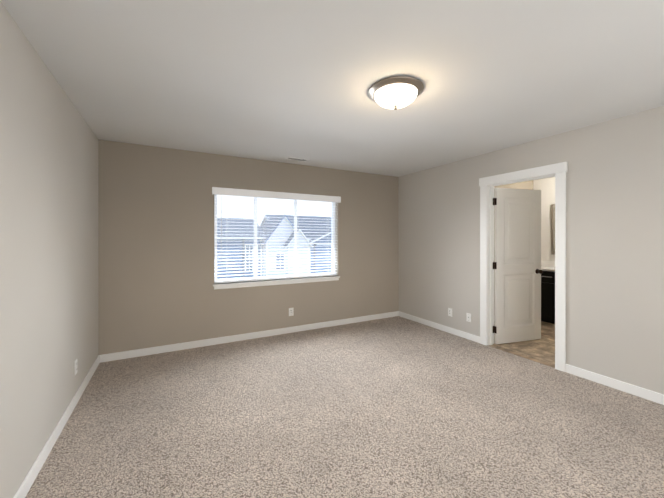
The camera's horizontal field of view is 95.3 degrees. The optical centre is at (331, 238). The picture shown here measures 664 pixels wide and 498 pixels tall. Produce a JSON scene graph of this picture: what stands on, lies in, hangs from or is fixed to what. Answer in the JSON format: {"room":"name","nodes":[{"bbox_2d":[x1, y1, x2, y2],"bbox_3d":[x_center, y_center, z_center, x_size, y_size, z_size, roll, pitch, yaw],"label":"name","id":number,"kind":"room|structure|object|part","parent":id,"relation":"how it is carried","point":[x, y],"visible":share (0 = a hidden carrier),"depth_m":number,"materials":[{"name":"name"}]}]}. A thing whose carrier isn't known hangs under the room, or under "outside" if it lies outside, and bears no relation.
{"room":"empty bedroom","nodes":[
{"label":"empty bedroom","id":0,"kind":"room"},
{"bbox_2d":[0,1,98,497],"bbox_3d":[-1.472,0.135,1.185,0.120,2.440,5.080,0,0,-28],"label":"wall","id":1,"kind":"structure","parent":0,"point":[49,328],"depth_m":1.79,"materials":[{"name":"paint"}]},
{"bbox_2d":[13,355,100,497],"bbox_3d":[-1.403,1.312,1.202,0.017,0.085,4.800,0,0,-28],"label":"baseboard","id":2,"kind":"structure","parent":1,"relation":"attached to","point":[39,462],"depth_m":1.96,"materials":[{"name":"white wood"}]},
{"bbox_2d":[74,359,76,375],"bbox_3d":[-2.105,1.053,2.493,0.008,0.115,0.070,0,0,-28],"label":"electrical outlet","id":3,"kind":"object","parent":1,"relation":"attached to","point":[75,367],"visible":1,"depth_m":2.47,"materials":[{"name":"white plastic"}]},
{"bbox_2d":[98,139,398,354],"bbox_3d":[-0.676,0.130,4.412,4.350,2.440,0.160,0,0,-28],"label":"wall","id":4,"kind":"structure","parent":0,"point":[155,246],"depth_m":3.79,"materials":[{"name":"paint"}]},
{"bbox_2d":[101,311,396,362],"bbox_3d":[-0.674,1.307,4.315,4.200,0.085,0.017,0,0,-28],"label":"baseboard","id":5,"kind":"structure","parent":4,"relation":"attached to","point":[220,340],"depth_m":3.97,"materials":[{"name":"white wood"}]},
{"bbox_2d":[214,195,334,282],"bbox_3d":[-0.759,-0.025,4.407,1.820,1.210,0.060,0,0,-28],"label":"window","id":6,"kind":"structure","parent":4,"relation":"in","point":[256,229],"depth_m":4.32,"materials":[{"name":"white plastic"}]},
{"bbox_2d":[212,187,340,282],"bbox_3d":[-0.713,-0.046,4.322,1.876,1.228,0.104,0,0,-28],"label":"window blinds","id":7,"kind":"object","parent":6,"relation":"attached to","point":[226,192],"visible":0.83,"depth_m":4.26,"materials":[{"name":"white plastic"}]},
{"bbox_2d":[213,275,339,289],"bbox_3d":[-0.718,0.613,4.332,1.860,0.065,0.113,0,0,-28],"label":"window sill","id":8,"kind":"structure","parent":4,"relation":"attached to","point":[269,282],"depth_m":4.24,"materials":[{"name":"white"}]},
{"bbox_2d":[289,308,293,315],"bbox_3d":[-0.588,1.050,4.365,0.070,0.115,0.008,0,0,-28],"label":"electrical outlet","id":9,"kind":"object","parent":4,"relation":"attached to","point":[291,311],"visible":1,"depth_m":4.37,"materials":[{"name":"white plastic"}]},
{"bbox_2d":[0,0,663,176],"bbox_3d":[0.441,-1.147,2.218,4.470,0.120,5.080,0,0,-28],"label":"ceiling","id":10,"kind":"structure","parent":0,"point":[277,80],"depth_m":1.95,"materials":[{"name":"paint"}]},
{"bbox_2d":[286,157,309,161],"bbox_3d":[-0.470,-1.087,4.124,0.300,0.006,0.130,0,0,-28],"label":"ceiling vent","id":11,"kind":"object","parent":10,"relation":"in","point":[297,159],"visible":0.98,"depth_m":4.13,"materials":[{"name":"silver metal"}]},
{"bbox_2d":[368,76,423,109],"bbox_3d":[0.464,-1.014,2.207,0.396,0.146,0.396,0,0,-28],"label":"ceiling light","id":12,"kind":"object","parent":10,"relation":"attached to","point":[396,92],"visible":1,"depth_m":2.11,"materials":[{"name":"white glass"}]},
{"bbox_2d":[25,316,663,497],"bbox_3d":[0.388,1.413,2.193,4.350,0.120,5.080,0,0,-28],"label":"floor carpet","id":13,"kind":"object","parent":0,"point":[396,407],"visible":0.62,"depth_m":2.19,"materials":[{"name":"beige carpet"}]},
{"bbox_2d":[494,180,532,293],"bbox_3d":[2.690,0.129,5.072,2.200,2.440,0.120,0,0,-28],"label":"wall","id":14,"kind":"structure","parent":0,"point":[528,185],"depth_m":5.24,"materials":[{"name":"beige paint"}]},
{"bbox_2d":[487,321,554,367],"bbox_3d":[3.265,1.409,4.010,2.440,0.122,2.540,0,0,-28],"label":"floor","id":15,"kind":"structure","parent":0,"point":[542,350],"depth_m":3.77,"materials":[{"name":"brown tile"}]},
{"bbox_2d":[541,268,554,323],"bbox_3d":[3.866,0.928,4.588,0.586,0.837,1.847,0,0,-28],"label":"bathroom vanity","id":16,"kind":"object","parent":15,"relation":"on","point":[548,293],"depth_m":4.83,"materials":[{"name":"black wood"}]},
{"bbox_2d":[541,264,554,271],"bbox_3d":[3.873,0.495,4.583,0.577,0.030,1.862,0,0,-28],"label":"countertop","id":17,"kind":"structure","parent":16,"relation":"on","point":[542,265],"depth_m":4.85,"materials":[{"name":"white stone"}]},
{"bbox_2d":[399,106,663,393],"bbox_3d":[2.364,0.132,3.236,0.120,2.440,4.800,0,0,-28],"label":"wall","id":18,"kind":"structure","parent":0,"point":[615,251],"depth_m":2.92,"materials":[{"name":"paint"}]},
{"bbox_2d":[397,311,479,342],"bbox_3d":[1.551,1.307,4.602,0.013,0.085,1.568,0,0,-28],"label":"baseboard","id":19,"kind":"structure","parent":18,"relation":"attached to","point":[463,334],"depth_m":4.47,"materials":[{"name":"white wood"}]},
{"bbox_2d":[448,308,451,316],"bbox_3d":[1.694,1.050,4.342,0.008,0.115,0.070,0,0,-28],"label":"electrical outlet","id":20,"kind":"object","parent":18,"relation":"attached to","point":[449,311],"visible":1,"depth_m":4.34,"materials":[{"name":"white plastic"}]},
{"bbox_2d":[466,313,470,321],"bbox_3d":[1.836,1.055,4.072,0.014,0.115,0.070,0,0,-28],"label":"electrical outlet","id":21,"kind":"object","parent":18,"relation":"attached to","point":[468,317],"visible":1,"depth_m":4.08,"materials":[{"name":"white plastic"}]},
{"bbox_2d":[494,188,542,343],"bbox_3d":[2.442,0.344,3.974,0.755,1.997,0.173,0,0,-16],"label":"door","id":22,"kind":"structure","parent":18,"relation":"in","point":[517,306],"depth_m":3.95,"materials":[{"name":"white wood"}]},
{"bbox_3d":[2.442,0.336,3.974,0.755,1.743,0.173,0,0,-16],"label":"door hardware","id":23,"kind":"part","parent":22,"relation":"part of","materials":[{"name":"white wood"}]},
{"bbox_2d":[479,162,567,371],"bbox_3d":[2.207,0.284,3.527,0.166,2.135,0.978,0,0,-28],"label":"door frame","id":24,"kind":"structure","parent":18,"relation":"attached to","point":[559,170],"depth_m":3.44,"materials":[{"name":"white wood"}]},
{"bbox_2d":[565,364,663,404],"bbox_3d":[2.901,1.311,2.101,0.017,0.085,2.228,0,0,-28],"label":"baseboard","id":25,"kind":"structure","parent":18,"relation":"attached to","point":[641,392],"depth_m":2.72,"materials":[{"name":"white wood"}]},
{"bbox_2d":[533,177,554,260],"bbox_3d":[4.286,0.130,4.559,0.120,2.440,2.540,0,0,-28],"label":"wall","id":26,"kind":"structure","parent":0,"point":[546,186],"depth_m":5.35,"materials":[{"name":"beige paint"}]},
{"bbox_2d":[541,260,554,267],"bbox_3d":[4.119,0.429,4.715,0.019,0.100,1.862,0,0,-28],"label":"backsplash","id":27,"kind":"structure","parent":26,"relation":"attached to","point":[548,264],"depth_m":5.28,"materials":[{"name":"beige tile"}]},
{"bbox_2d":[551,204,554,254],"bbox_3d":[4.152,-0.166,4.654,0.020,0.870,1.395,0,0,-28],"label":"bathroom mirror","id":28,"kind":"object","parent":26,"relation":"attached to","point":[552,229],"visible":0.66,"depth_m":5.24,"materials":[{"name":"white mirror"}]},
{"label":"outside","id":29,"kind":"structure","parent":0,"visible":0},
{"bbox_3d":[-7.260,4.406,33.053,80.000,0.200,54.800,0,0,-28],"label":"ground","id":30,"kind":"structure","parent":29,"visible":0},
{"bbox_2d":[217,214,330,278],"bbox_3d":[-3.969,1.179,24.909,17.350,6.280,9.650,0,0,-28],"label":"houses","id":31,"kind":"structure","parent":30,"relation":"on","point":[267,241],"depth_m":20.71,"materials":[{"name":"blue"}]}
]}

